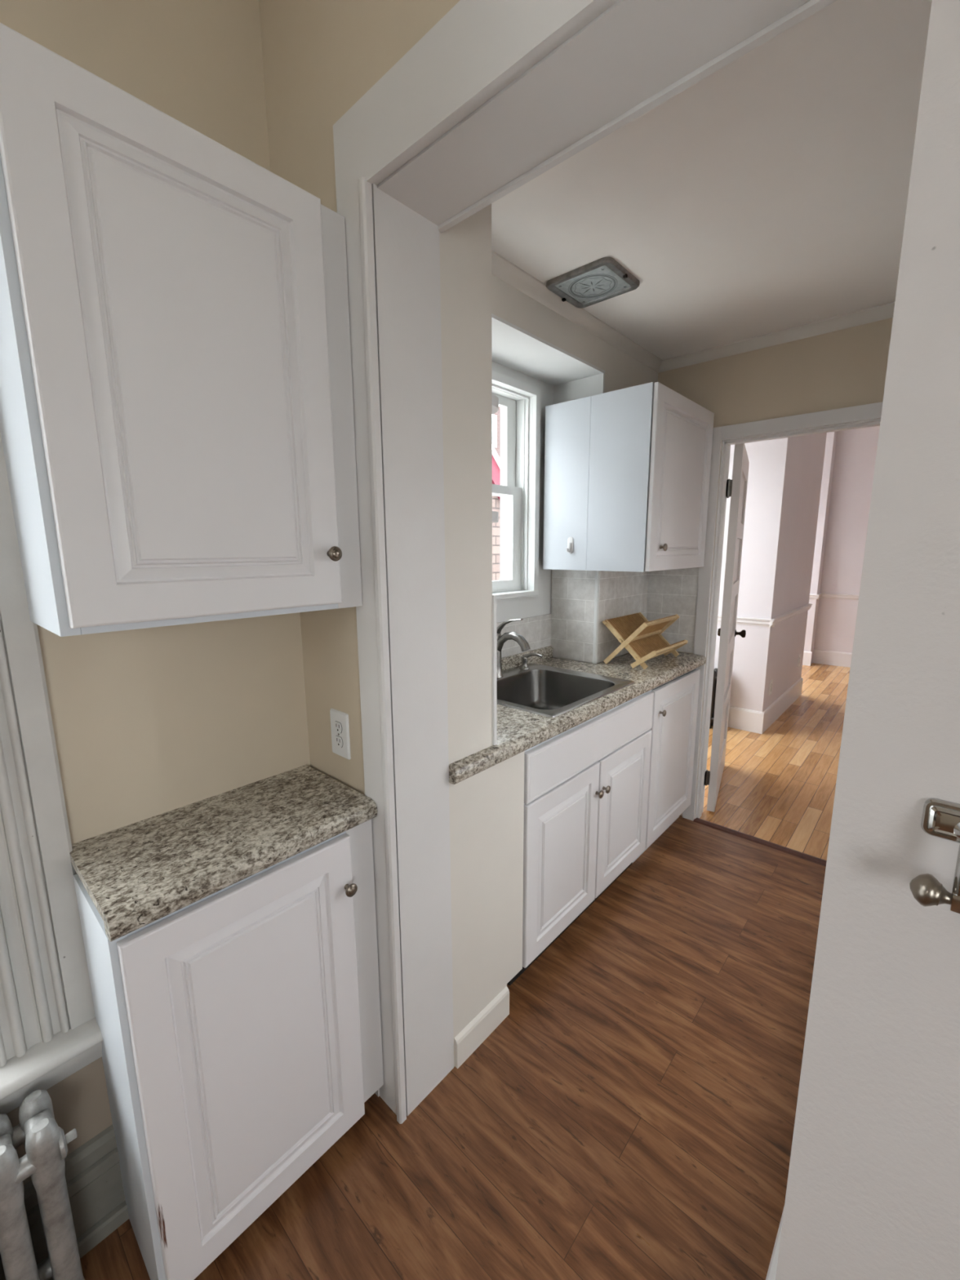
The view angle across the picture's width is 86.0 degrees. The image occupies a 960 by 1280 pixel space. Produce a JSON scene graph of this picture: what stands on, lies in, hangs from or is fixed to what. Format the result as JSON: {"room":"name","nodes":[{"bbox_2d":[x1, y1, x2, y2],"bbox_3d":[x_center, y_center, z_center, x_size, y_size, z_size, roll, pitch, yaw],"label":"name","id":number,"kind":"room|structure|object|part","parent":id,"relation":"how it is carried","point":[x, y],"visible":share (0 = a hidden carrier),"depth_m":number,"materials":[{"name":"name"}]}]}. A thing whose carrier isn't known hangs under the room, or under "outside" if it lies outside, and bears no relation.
{"room":"kitchen","nodes":[
{"label":"kitchen","id":0,"kind":"room"},
{"bbox_2d":[0,0,553,874],"bbox_3d":[-1.154,-0.079,0.914,0.360,2.850,4.617,9,13,41],"label":"wall","id":1,"kind":"structure","parent":0,"point":[148,722],"depth_m":1.14,"materials":[{"name":"beige paint"}]},
{"bbox_2d":[0,431,102,1114],"bbox_3d":[-1.308,-0.004,0.515,0.233,1.995,1.307,9,13,41],"label":"window","id":2,"kind":"structure","parent":1,"relation":"in","point":[46,990],"depth_m":1.00,"materials":[{"name":"white paint"}]},
{"bbox_2d":[0,22,362,636],"bbox_3d":[-0.548,-0.444,0.993,0.353,0.788,0.545,9,13,41],"label":"upper cabinet","id":3,"kind":"object","parent":1,"relation":"attached to","point":[177,421],"visible":1,"depth_m":0.82,"materials":[{"name":"white wood"}]},
{"bbox_3d":[-0.740,-0.411,0.819,0.304,0.787,0.025,9,13,41],"label":"panel","id":4,"kind":"part","parent":3,"relation":"part of","materials":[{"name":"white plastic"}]},
{"bbox_3d":[-0.563,-0.068,1.077,0.304,0.019,0.498,9,13,41],"label":"panel","id":5,"kind":"part","parent":3,"relation":"part of","materials":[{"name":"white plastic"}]},
{"bbox_3d":[-0.304,-0.179,1.067,0.028,0.031,0.031,9,13,41],"label":"knob","id":6,"kind":"part","parent":3,"relation":"part of","materials":[{"name":"silver metal"}]},
{"bbox_2d":[491,369,541,599],"bbox_3d":[-0.049,-0.643,2.208,0.174,0.946,0.807,9,13,41],"label":"window","id":7,"kind":"structure","parent":1,"relation":"in","point":[518,490],"depth_m":2.44,"materials":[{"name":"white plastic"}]},
{"bbox_3d":[-0.084,-0.861,2.200,0.028,0.441,0.729,9,13,41],"label":"sash","id":8,"kind":"part","parent":7,"relation":"part of","materials":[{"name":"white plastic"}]},
{"bbox_3d":[-0.106,-0.645,2.260,0.017,0.888,0.737,9,13,41],"label":"storm frame","id":9,"kind":"part","parent":7,"relation":"part of","materials":[{"name":"white plastic"}]},
{"bbox_3d":[-0.053,-0.441,2.249,0.029,0.486,0.729,9,13,41],"label":"sash","id":10,"kind":"part","parent":7,"relation":"part of","materials":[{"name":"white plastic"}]},
{"bbox_2d":[491,313,604,404],"bbox_3d":[0.079,-0.707,2.044,0.266,0.880,1.146,9,13,41],"label":"trim","id":11,"kind":"structure","parent":1,"relation":"attached to","point":[572,377],"depth_m":2.16,"materials":[{"name":"white paint"}]},
{"bbox_2d":[6,274,657,1185],"bbox_3d":[-0.946,0.087,1.136,0.415,2.445,5.175,9,13,41],"label":"wall","id":12,"kind":"structure","parent":0,"point":[508,304],"depth_m":1.80,"materials":[{"name":"beige paint"}]},
{"bbox_2d":[0,1124,128,1279],"bbox_3d":[-1.660,1.370,0.232,0.025,0.240,2.556,9,13,41],"label":"baseboard","id":13,"kind":"structure","parent":12,"relation":"in","point":[93,1175],"depth_m":1.12,"materials":[{"name":"white paint"}]},
{"bbox_2d":[492,570,599,745],"bbox_3d":[0.485,-0.056,2.173,0.334,0.462,1.706,9,13,41],"label":"trim","id":14,"kind":"structure","parent":12,"relation":"attached to","point":[597,572],"depth_m":1.47,"materials":[{"name":"white paint"}]},
{"bbox_2d":[491,249,662,372],"bbox_3d":[0.373,-1.301,2.049,0.034,0.046,1.705,9,13,41],"label":"crown molding","id":15,"kind":"structure","parent":12,"relation":"attached to","point":[504,269],"depth_m":2.02,"materials":[{"name":"beige paint"}]},
{"bbox_2d":[497,567,698,662],"bbox_3d":[0.386,-0.072,2.262,0.578,0.461,1.705,9,13,41],"label":"tiled wall","id":16,"kind":"structure","parent":12,"relation":"attached to","point":[568,628],"depth_m":2.62,"materials":[{"name":"white tile"}]},
{"bbox_2d":[542,382,714,572],"bbox_3d":[0.738,-0.726,2.505,0.567,0.748,0.666,9,13,41],"label":"upper cabinet","id":17,"kind":"object","parent":12,"relation":"attached to","point":[627,470],"visible":1,"depth_m":2.26,"materials":[{"name":"white wood"}]},
{"bbox_3d":[0.400,-0.701,2.377,0.238,0.748,0.018,9,13,41],"label":"extension panel","id":18,"kind":"part","parent":17,"relation":"part of","materials":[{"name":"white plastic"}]},
{"bbox_2d":[566,537,573,553],"bbox_3d":[0.411,-0.438,2.382,0.030,0.078,0.038,9,13,41],"label":"hook","id":19,"kind":"object","parent":17,"relation":"attached to","point":[570,541],"visible":1,"depth_m":2.38,"materials":[{"name":"white plastic"}]},
{"bbox_3d":[0.592,-0.672,2.207,0.275,0.748,0.020,9,13,41],"label":"panel","id":20,"kind":"part","parent":17,"relation":"part of","materials":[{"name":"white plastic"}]},
{"bbox_3d":[0.788,-0.398,2.209,0.029,0.033,0.032,9,13,41],"label":"knob","id":21,"kind":"part","parent":17,"relation":"part of","materials":[{"name":"silver metal"}]},
{"bbox_3d":[0.921,-0.698,2.344,0.019,0.744,0.656,9,13,41],"label":"door","id":22,"kind":"part","parent":17,"relation":"part of","materials":[{"name":"white wood"}]},
{"bbox_2d":[258,0,460,795],"bbox_3d":[-0.035,-0.117,1.093,1.382,2.850,0.175,9,13,41],"label":"wall partition","id":23,"kind":"structure","parent":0,"point":[320,57],"depth_m":1.10,"materials":[{"name":"beige paint"}]},
{"bbox_2d":[329,708,351,759],"bbox_3d":[-0.364,0.244,1.334,0.078,0.122,0.009,9,13,41],"label":"power outlet","id":24,"kind":"object","parent":23,"relation":"attached to","point":[340,726],"visible":1,"depth_m":1.32,"materials":[{"name":"white plastic"}]},
{"bbox_2d":[333,721,342,733],"bbox_3d":[-0.366,0.225,1.328,0.033,0.027,0.002,9,13,41],"label":"receptacle","id":25,"kind":"object","parent":24,"relation":"attached to","point":[337,725],"depth_m":1.33,"materials":[{"name":"white plastic"}]},
{"bbox_2d":[334,735,342,747],"bbox_3d":[-0.366,0.263,1.335,0.033,0.027,0.002,9,13,41],"label":"receptacle","id":26,"kind":"object","parent":24,"relation":"attached to","point":[338,739],"depth_m":1.33,"materials":[{"name":"white plastic"}]},
{"bbox_2d":[373,0,618,185],"bbox_3d":[0.101,-0.849,0.728,0.861,0.014,0.016,9,13,41],"label":"trim","id":27,"kind":"structure","parent":23,"relation":"attached to","point":[607,4],"depth_m":0.79,"materials":[{"name":"white paint"}]},
{"bbox_2d":[333,0,836,1124],"bbox_3d":[0.144,0.163,0.981,0.982,2.335,0.213,9,13,41],"label":"door frame","id":28,"kind":"structure","parent":23,"relation":"attached to","point":[635,56],"depth_m":1.07,"materials":[{"name":"white paint"}]},
{"bbox_2d":[80,662,849,1279],"bbox_3d":[1.675,1.102,2.497,4.050,0.060,10.400,9,13,41],"label":"floor","id":29,"kind":"structure","parent":0,"point":[630,1114],"depth_m":1.41,"materials":[{"name":"brown wood"}]},
{"bbox_2d":[0,1089,84,1279],"bbox_3d":[-0.970,1.139,0.836,0.128,0.478,0.536,9,13,41],"label":"radiator","id":30,"kind":"object","parent":29,"relation":"on","point":[45,1143],"visible":1,"depth_m":0.94,"materials":[{"name":"silver metal"}]},
{"bbox_2d":[73,818,383,1279],"bbox_3d":[-0.540,0.876,1.226,0.348,0.855,0.541,9,13,41],"label":"base cabinet","id":31,"kind":"object","parent":29,"relation":"on","point":[240,1025],"visible":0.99,"depth_m":1.06,"materials":[{"name":"white wood"}]},
{"bbox_3d":[-0.715,0.910,1.040,0.261,0.855,0.026,9,13,41],"label":"panel","id":32,"kind":"part","parent":31,"relation":"part of","materials":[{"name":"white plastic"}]},
{"bbox_2d":[69,764,377,942],"bbox_3d":[-0.552,0.430,1.159,0.328,0.044,0.543,9,13,41],"label":"countertop","id":33,"kind":"structure","parent":31,"relation":"on","point":[135,875],"depth_m":1.08,"materials":[{"name":"stone"}]},
{"bbox_3d":[-0.559,0.462,1.171,0.299,0.020,0.492,9,13,41],"label":"rail","id":34,"kind":"part","parent":31,"relation":"part of","materials":[{"name":"white wood"}]},
{"bbox_3d":[-0.303,0.580,1.200,0.028,0.031,0.031,9,13,41],"label":"knob","id":35,"kind":"part","parent":31,"relation":"part of","materials":[{"name":"silver metal"}]},
{"bbox_2d":[506,690,653,986],"bbox_3d":[0.256,0.679,2.205,0.618,0.892,0.944,9,13,41],"label":"base cabinet","id":36,"kind":"object","parent":29,"relation":"on","point":[586,786],"visible":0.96,"depth_m":1.91,"materials":[{"name":"white wood"}]},
{"bbox_2d":[448,751,524,1066],"bbox_3d":[0.024,0.794,1.561,0.014,0.893,0.333,9,13,41],"label":"wall","id":37,"kind":"structure","parent":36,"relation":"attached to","point":[486,807],"depth_m":1.53,"materials":[{"name":"beige paint"}]},
{"bbox_3d":[0.300,0.787,1.861,0.019,0.587,0.464,9,13,41],"label":"door","id":38,"kind":"part","parent":36,"relation":"part of","materials":[{"name":"white wood"}]},
{"bbox_2d":[448,645,706,784],"bbox_3d":[0.334,0.167,2.216,0.615,0.108,1.868,9,13,41],"label":"countertop","id":39,"kind":"structure","parent":36,"relation":"on","point":[518,731],"depth_m":1.90,"materials":[{"name":"stone"}]},
{"bbox_2d":[497,618,530,678],"bbox_3d":[0.127,0.037,2.200,0.209,0.269,0.060,9,13,41],"label":"faucet","id":40,"kind":"object","parent":39,"relation":"on","point":[522,642],"visible":0.64,"depth_m":2.19,"materials":[{"name":"silver metal"}]},
{"bbox_3d":[0.114,-0.049,2.196,0.161,0.098,0.045,9,13,41],"label":"lever","id":41,"kind":"part","parent":40,"relation":"part of","materials":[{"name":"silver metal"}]},
{"bbox_3d":[0.135,0.014,2.189,0.189,0.102,0.038,9,13,41],"label":"spout","id":42,"kind":"part","parent":40,"relation":"part of","materials":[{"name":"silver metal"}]},
{"bbox_2d":[497,662,634,717],"bbox_3d":[0.245,0.277,2.143,0.552,0.190,0.620,9,13,41],"label":"sink","id":43,"kind":"object","parent":39,"relation":"in","point":[549,691],"visible":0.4,"depth_m":2.32,"materials":[{"name":"metal"}]},
{"bbox_2d":[520,653,542,669],"bbox_3d":[0.238,0.097,2.389,0.124,0.083,0.046,9,13,41],"label":"soap dispenser","id":44,"kind":"object","parent":43,"relation":"on","point":[524,665],"visible":1,"depth_m":2.40,"materials":[{"name":"silver metal"}]},
{"bbox_2d":[497,669,614,709],"bbox_3d":[0.258,0.282,2.125,0.421,0.183,0.514,9,13,41],"label":"basin","id":45,"kind":"object","parent":43,"relation":"in","point":[535,689],"depth_m":2.34,"materials":[{"name":"silver metal"}]},
{"bbox_2d":[602,612,688,669],"bbox_3d":[0.829,-0.006,2.574,0.281,0.225,0.400,9,13,41],"label":"dish rack","id":46,"kind":"object","parent":39,"relation":"on","point":[642,638],"visible":1,"depth_m":2.52,"materials":[{"name":"brown wood"}]},
{"bbox_3d":[0.687,0.018,2.442,0.215,0.224,0.011,9,13,41],"label":"leg","id":47,"kind":"part","parent":46,"relation":"part of","materials":[{"name":"brown wood"}]},
{"bbox_3d":[0.692,0.019,2.457,0.237,0.218,0.011,9,13,41],"label":"leg","id":48,"kind":"part","parent":46,"relation":"part of","materials":[{"name":"brown wood"}]},
{"bbox_3d":[0.758,0.091,2.390,0.122,0.097,0.011,9,13,41],"label":"arm","id":49,"kind":"part","parent":46,"relation":"part of","materials":[{"name":"brown wood"}]},
{"bbox_3d":[0.829,-0.023,2.570,0.020,0.020,0.399,9,13,41],"label":"rail","id":50,"kind":"part","parent":46,"relation":"part of","materials":[{"name":"brown wood"}]},
{"bbox_3d":[0.878,0.073,2.542,0.020,0.019,0.399,9,13,41],"label":"rail","id":51,"kind":"part","parent":46,"relation":"part of","materials":[{"name":"brown wood"}]},
{"bbox_3d":[0.943,-0.031,2.731,0.237,0.218,0.011,9,13,41],"label":"leg","id":52,"kind":"part","parent":46,"relation":"part of","materials":[{"name":"brown wood"}]},
{"bbox_3d":[0.885,-0.093,2.506,0.020,0.020,0.399,9,13,41],"label":"rail","id":53,"kind":"part","parent":46,"relation":"part of","materials":[{"name":"brown wood"}]},
{"bbox_3d":[0.938,-0.032,2.716,0.215,0.224,0.011,9,13,41],"label":"leg","id":54,"kind":"part","parent":46,"relation":"part of","materials":[{"name":"brown wood"}]},
{"bbox_3d":[0.924,0.035,2.494,0.020,0.019,0.399,9,13,41],"label":"rail","id":55,"kind":"part","parent":46,"relation":"part of","materials":[{"name":"brown wood"}]},
{"bbox_3d":[1.009,0.041,2.664,0.122,0.097,0.011,9,13,41],"label":"arm","id":56,"kind":"part","parent":46,"relation":"part of","materials":[{"name":"brown wood"}]},
{"bbox_3d":[0.441,0.281,1.965,0.020,0.026,0.909,9,13,41],"label":"rail","id":57,"kind":"part","parent":36,"relation":"part of","materials":[{"name":"white wood"}]},
{"bbox_3d":[0.455,0.377,1.966,0.019,0.168,0.934,9,13,41],"label":"drawer","id":58,"kind":"part","parent":36,"relation":"part of","materials":[{"name":"white wood"}]},
{"bbox_3d":[0.457,0.588,1.969,0.028,0.031,0.031,9,13,41],"label":"knob","id":59,"kind":"part","parent":36,"relation":"part of","materials":[{"name":"silver metal"}]},
{"bbox_3d":[0.493,0.581,2.009,0.028,0.031,0.031,9,13,41],"label":"knob","id":60,"kind":"part","parent":36,"relation":"part of","materials":[{"name":"silver metal"}]},
{"bbox_3d":[0.615,0.725,2.206,0.019,0.587,0.463,9,13,41],"label":"door","id":61,"kind":"part","parent":36,"relation":"part of","materials":[{"name":"white wood"}]},
{"bbox_2d":[631,667,700,863],"bbox_3d":[0.866,0.592,2.678,0.353,0.890,0.584,9,13,41],"label":"base cabinet","id":62,"kind":"object","parent":29,"relation":"on","point":[675,702],"visible":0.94,"depth_m":2.54,"materials":[{"name":"white wood"}]},
{"bbox_3d":[0.836,0.333,2.353,0.028,0.031,0.031,9,13,41],"label":"knob","id":63,"kind":"part","parent":62,"relation":"part of","materials":[{"name":"silver metal"}]},
{"bbox_3d":[1.038,0.503,2.893,0.305,0.790,0.016,9,13,41],"label":"panel","id":64,"kind":"part","parent":62,"relation":"part of","materials":[{"name":"white plastic"}]},
{"bbox_2d":[709,668,717,728],"bbox_3d":[1.883,0.480,4.401,0.408,0.500,0.128,9,13,41],"label":"radiator","id":65,"kind":"object","parent":29,"relation":"on","point":[715,670],"visible":0.07,"depth_m":4.29,"materials":[{"name":"grey metal"}]},
{"bbox_2d":[439,204,492,764],"bbox_3d":[-0.172,0.019,1.492,0.383,2.445,0.190,9,13,41],"label":"wall","id":66,"kind":"structure","parent":0,"point":[465,247],"depth_m":1.29,"materials":[{"name":"beige paint"}]},
{"bbox_2d":[453,986,509,1068],"bbox_3d":[0.005,1.190,1.598,0.028,0.100,0.242,9,13,41],"label":"baseboard","id":67,"kind":"structure","parent":66,"relation":"attached to","point":[489,1019],"depth_m":1.58,"materials":[{"name":"beige paint"}]},
{"bbox_2d":[491,0,932,359],"bbox_3d":[0.662,-1.322,1.737,1.700,0.100,2.020,9,13,41],"label":"ceiling","id":68,"kind":"structure","parent":0,"point":[769,193],"depth_m":1.40,"materials":[{"name":"paint"}]},
{"bbox_2d":[546,257,639,307],"bbox_3d":[0.408,-1.281,1.864,0.262,0.022,0.248,9,13,41],"label":"recessed light","id":69,"kind":"object","parent":68,"relation":"in","point":[602,279],"visible":1,"depth_m":1.84,"materials":[{"name":"grey metal"}]},
{"bbox_3d":[0.408,-1.285,1.863,0.206,0.012,0.197,9,13,41],"label":"glass pane","id":70,"kind":"part","parent":69,"relation":"part of","materials":[{"name":"white glass"}]},
{"bbox_2d":[714,432,826,711],"bbox_3d":[2.330,-0.905,4.895,1.215,3.050,1.480,9,13,41],"label":"wall","id":71,"kind":"structure","parent":0,"point":[784,477],"depth_m":4.18,"materials":[{"name":"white paint"}]},
{"bbox_2d":[717,603,812,626],"bbox_3d":[2.500,-0.276,4.854,0.823,0.063,1.536,9,13,41],"label":"chair rail","id":72,"kind":"object","parent":71,"relation":"attached to","point":[772,622],"visible":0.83,"depth_m":4.18,"materials":[{"name":"white paint"}]},
{"bbox_2d":[727,677,803,733],"bbox_3d":[2.501,0.531,5.001,0.811,0.182,1.512,9,13,41],"label":"baseboard","id":73,"kind":"structure","parent":71,"relation":"attached to","point":[744,719],"depth_m":4.32,"materials":[{"name":"white paint"}]},
{"bbox_2d":[768,680,773,695],"bbox_3d":[2.431,0.397,4.302,0.009,0.122,0.078,9,13,41],"label":"power outlet","id":74,"kind":"object","parent":71,"relation":"attached to","point":[771,681],"visible":1,"depth_m":4.29,"materials":[{"name":"white plastic"}]},
{"bbox_2d":[797,653,800,666],"bbox_3d":[3.153,0.204,5.083,0.009,0.122,0.078,9,13,41],"label":"power outlet","id":75,"kind":"object","parent":71,"relation":"attached to","point":[799,655],"visible":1,"depth_m":5.07,"materials":[{"name":"white plastic"}]},
{"bbox_2d":[657,317,893,815],"bbox_3d":[1.302,-0.195,2.652,1.700,2.445,0.125,9,13,41],"label":"wall","id":76,"kind":"structure","parent":0,"point":[846,367],"depth_m":2.30,"materials":[{"name":"beige paint"}]},
{"bbox_2d":[693,817,826,866],"bbox_3d":[1.487,1.044,2.632,0.762,0.009,0.051,9,13,41],"label":"threshold","id":77,"kind":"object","parent":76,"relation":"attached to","point":[771,845],"depth_m":2.65,"materials":[{"name":"brown wood"}]},
{"bbox_2d":[657,302,894,373],"bbox_3d":[1.348,-1.350,2.291,1.155,0.046,0.034,9,13,41],"label":"crown molding","id":78,"kind":"structure","parent":76,"relation":"attached to","point":[886,311],"depth_m":2.28,"materials":[{"name":"beige paint"}]},
{"bbox_2d":[682,401,882,821],"bbox_3d":[1.507,0.017,2.494,0.870,2.080,0.144,9,13,41],"label":"doorway","id":79,"kind":"structure","parent":76,"relation":"in","point":[865,415],"depth_m":2.61,"materials":[{"name":"white paint"}]},
{"bbox_2d":[703,443,749,812],"bbox_3d":[1.504,-0.067,3.082,0.170,2.016,0.796,5,11,26],"label":"door","id":80,"kind":"structure","parent":79,"relation":"attached to","point":[736,488],"depth_m":2.86,"materials":[{"name":"white paint"}]},
{"bbox_3d":[1.610,-0.050,3.416,0.065,0.054,0.054,5,11,29],"label":"knob","id":81,"kind":"part","parent":80,"relation":"part of","materials":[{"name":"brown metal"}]},
{"bbox_3d":[1.506,0.815,3.260,0.040,0.218,0.550,5,11,29],"label":"rail","id":82,"kind":"part","parent":80,"relation":"part of","materials":[{"name":"white paint"}]},
{"bbox_3d":[1.504,0.565,3.215,0.014,0.292,0.552,5,11,29],"label":"panel","id":83,"kind":"part","parent":80,"relation":"part of","materials":[{"name":"white paint"}]},
{"bbox_3d":[1.503,0.378,3.182,0.040,0.090,0.550,5,11,29],"label":"rail","id":84,"kind":"part","parent":80,"relation":"part of","materials":[{"name":"white paint"}]},
{"bbox_3d":[1.502,0.210,3.153,0.014,0.252,0.552,5,11,29],"label":"panel","id":85,"kind":"part","parent":80,"relation":"part of","materials":[{"name":"white paint"}]},
{"bbox_3d":[1.501,0.035,3.122,0.040,0.105,0.550,5,11,29],"label":"rail","id":86,"kind":"part","parent":80,"relation":"part of","materials":[{"name":"white paint"}]},
{"bbox_3d":[1.500,-0.137,3.091,0.014,0.247,0.552,5,11,29],"label":"panel","id":87,"kind":"part","parent":80,"relation":"part of","materials":[{"name":"white paint"}]},
{"bbox_3d":[1.499,-0.302,3.062,0.040,0.090,0.550,5,11,29],"label":"rail","id":88,"kind":"part","parent":80,"relation":"part of","materials":[{"name":"white paint"}]},
{"bbox_3d":[1.498,-0.469,3.032,0.014,0.252,0.552,5,11,29],"label":"panel","id":89,"kind":"part","parent":80,"relation":"part of","materials":[{"name":"white paint"}]},
{"bbox_3d":[1.497,-0.637,3.003,0.040,0.090,0.550,5,11,29],"label":"rail","id":90,"kind":"part","parent":80,"relation":"part of","materials":[{"name":"white paint"}]},
{"bbox_3d":[1.702,-0.042,3.366,0.065,0.054,0.054,5,11,29],"label":"knob","id":91,"kind":"part","parent":80,"relation":"part of","materials":[{"name":"brown metal"}]},
{"bbox_3d":[1.496,-0.809,2.972,0.014,0.262,0.552,5,11,29],"label":"panel","id":92,"kind":"part","parent":80,"relation":"part of","materials":[{"name":"white paint"}]},
{"bbox_3d":[1.495,-1.000,2.938,0.040,0.128,0.550,5,11,29],"label":"rail","id":93,"kind":"part","parent":80,"relation":"part of","materials":[{"name":"white paint"}]},
{"bbox_2d":[804,431,837,663],"bbox_3d":[3.909,-1.246,6.765,1.025,3.050,0.220,9,13,41],"label":"pier","id":94,"kind":"object","parent":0,"point":[831,437],"visible":0.21,"depth_m":6.37,"materials":[{"name":"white paint"}]},
{"bbox_2d":[813,426,879,653],"bbox_3d":[4.974,-1.123,6.034,3.600,3.050,0.100,9,13,41],"label":"wall","id":95,"kind":"structure","parent":0,"point":[855,453],"depth_m":6.35,"materials":[{"name":"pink paint"}]},
{"bbox_2d":[802,648,852,667],"bbox_3d":[4.833,0.306,6.194,3.300,0.182,0.236,9,13,41],"label":"baseboard","id":96,"kind":"structure","parent":95,"relation":"attached to","point":[820,656],"depth_m":6.61,"materials":[{"name":"white paint"}]},
{"bbox_2d":[808,593,858,599],"bbox_3d":[4.825,-0.471,6.052,3.300,0.063,0.248,9,13,41],"label":"trim","id":97,"kind":"structure","parent":95,"relation":"attached to","point":[850,597],"depth_m":6.46,"materials":[{"name":"white paint"}]},
{"bbox_2d":[775,0,959,1279],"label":"door","id":98,"kind":"structure","parent":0,"point":[873,1190],"depth_m":0.57,"materials":[{"name":"white paint"}]},
{"bbox_2d":[765,1206,784,1279],"bbox_3d":[1.162,1.161,1.651,0.027,0.125,1.890,9,13,41],"label":"baseboard","id":99,"kind":"structure","parent":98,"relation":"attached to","point":[771,1273],"depth_m":1.02,"materials":[{"name":"white paint"}]},
{"bbox_2d":[909,798,959,913],"bbox_3d":[0.527,0.232,0.484,0.182,0.105,0.050,9,13,41],"label":"door handle","id":100,"kind":"object","parent":98,"relation":"attached to","point":[940,818],"visible":1,"depth_m":0.53,"materials":[{"name":"silver metal"}]},
{"bbox_3d":[0.499,0.191,0.529,0.068,0.041,0.010,9,13,41],"label":"mounting plate","id":101,"kind":"part","parent":100,"relation":"part of","materials":[{"name":"silver metal"}]},
{"bbox_3d":[0.483,0.233,0.512,0.016,0.082,0.016,9,13,41],"label":"arm","id":102,"kind":"part","parent":100,"relation":"part of","materials":[{"name":"silver metal"}]},
{"bbox_3d":[0.491,0.198,0.515,0.028,0.028,0.026,9,13,41],"label":"post","id":103,"kind":"part","parent":100,"relation":"part of","materials":[{"name":"silver metal"}]},
{"label":"outside","id":104,"kind":"structure","parent":0,"visible":0},
{"bbox_3d":[3.371,4.256,4.530,120.000,0.200,110.000,9,13,41],"label":"ground","id":105,"kind":"structure","parent":104,"visible":0},
{"bbox_2d":[492,444,500,580],"bbox_3d":[-3.370,-1.053,9.716,6.350,8.530,7.400,9,13,41],"label":"house","id":106,"kind":"structure","parent":105,"relation":"on","point":[495,459],"depth_m":9.09,"materials":[{"name":"pink"}]},
{"bbox_2d":[492,406,500,458],"bbox_3d":[-3.273,-4.804,21.240,6.070,11.900,16.000,9,13,41],"label":"sky","id":107,"kind":"structure","parent":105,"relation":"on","point":[496,416],"depth_m":20.57,"materials":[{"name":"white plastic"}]},
{"bbox_3d":[0.389,-8.248,20.206,0.030,1.000,0.640,9,13,41],"label":"pane","id":108,"kind":"part","parent":107,"relation":"part of","materials":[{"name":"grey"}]}
]}

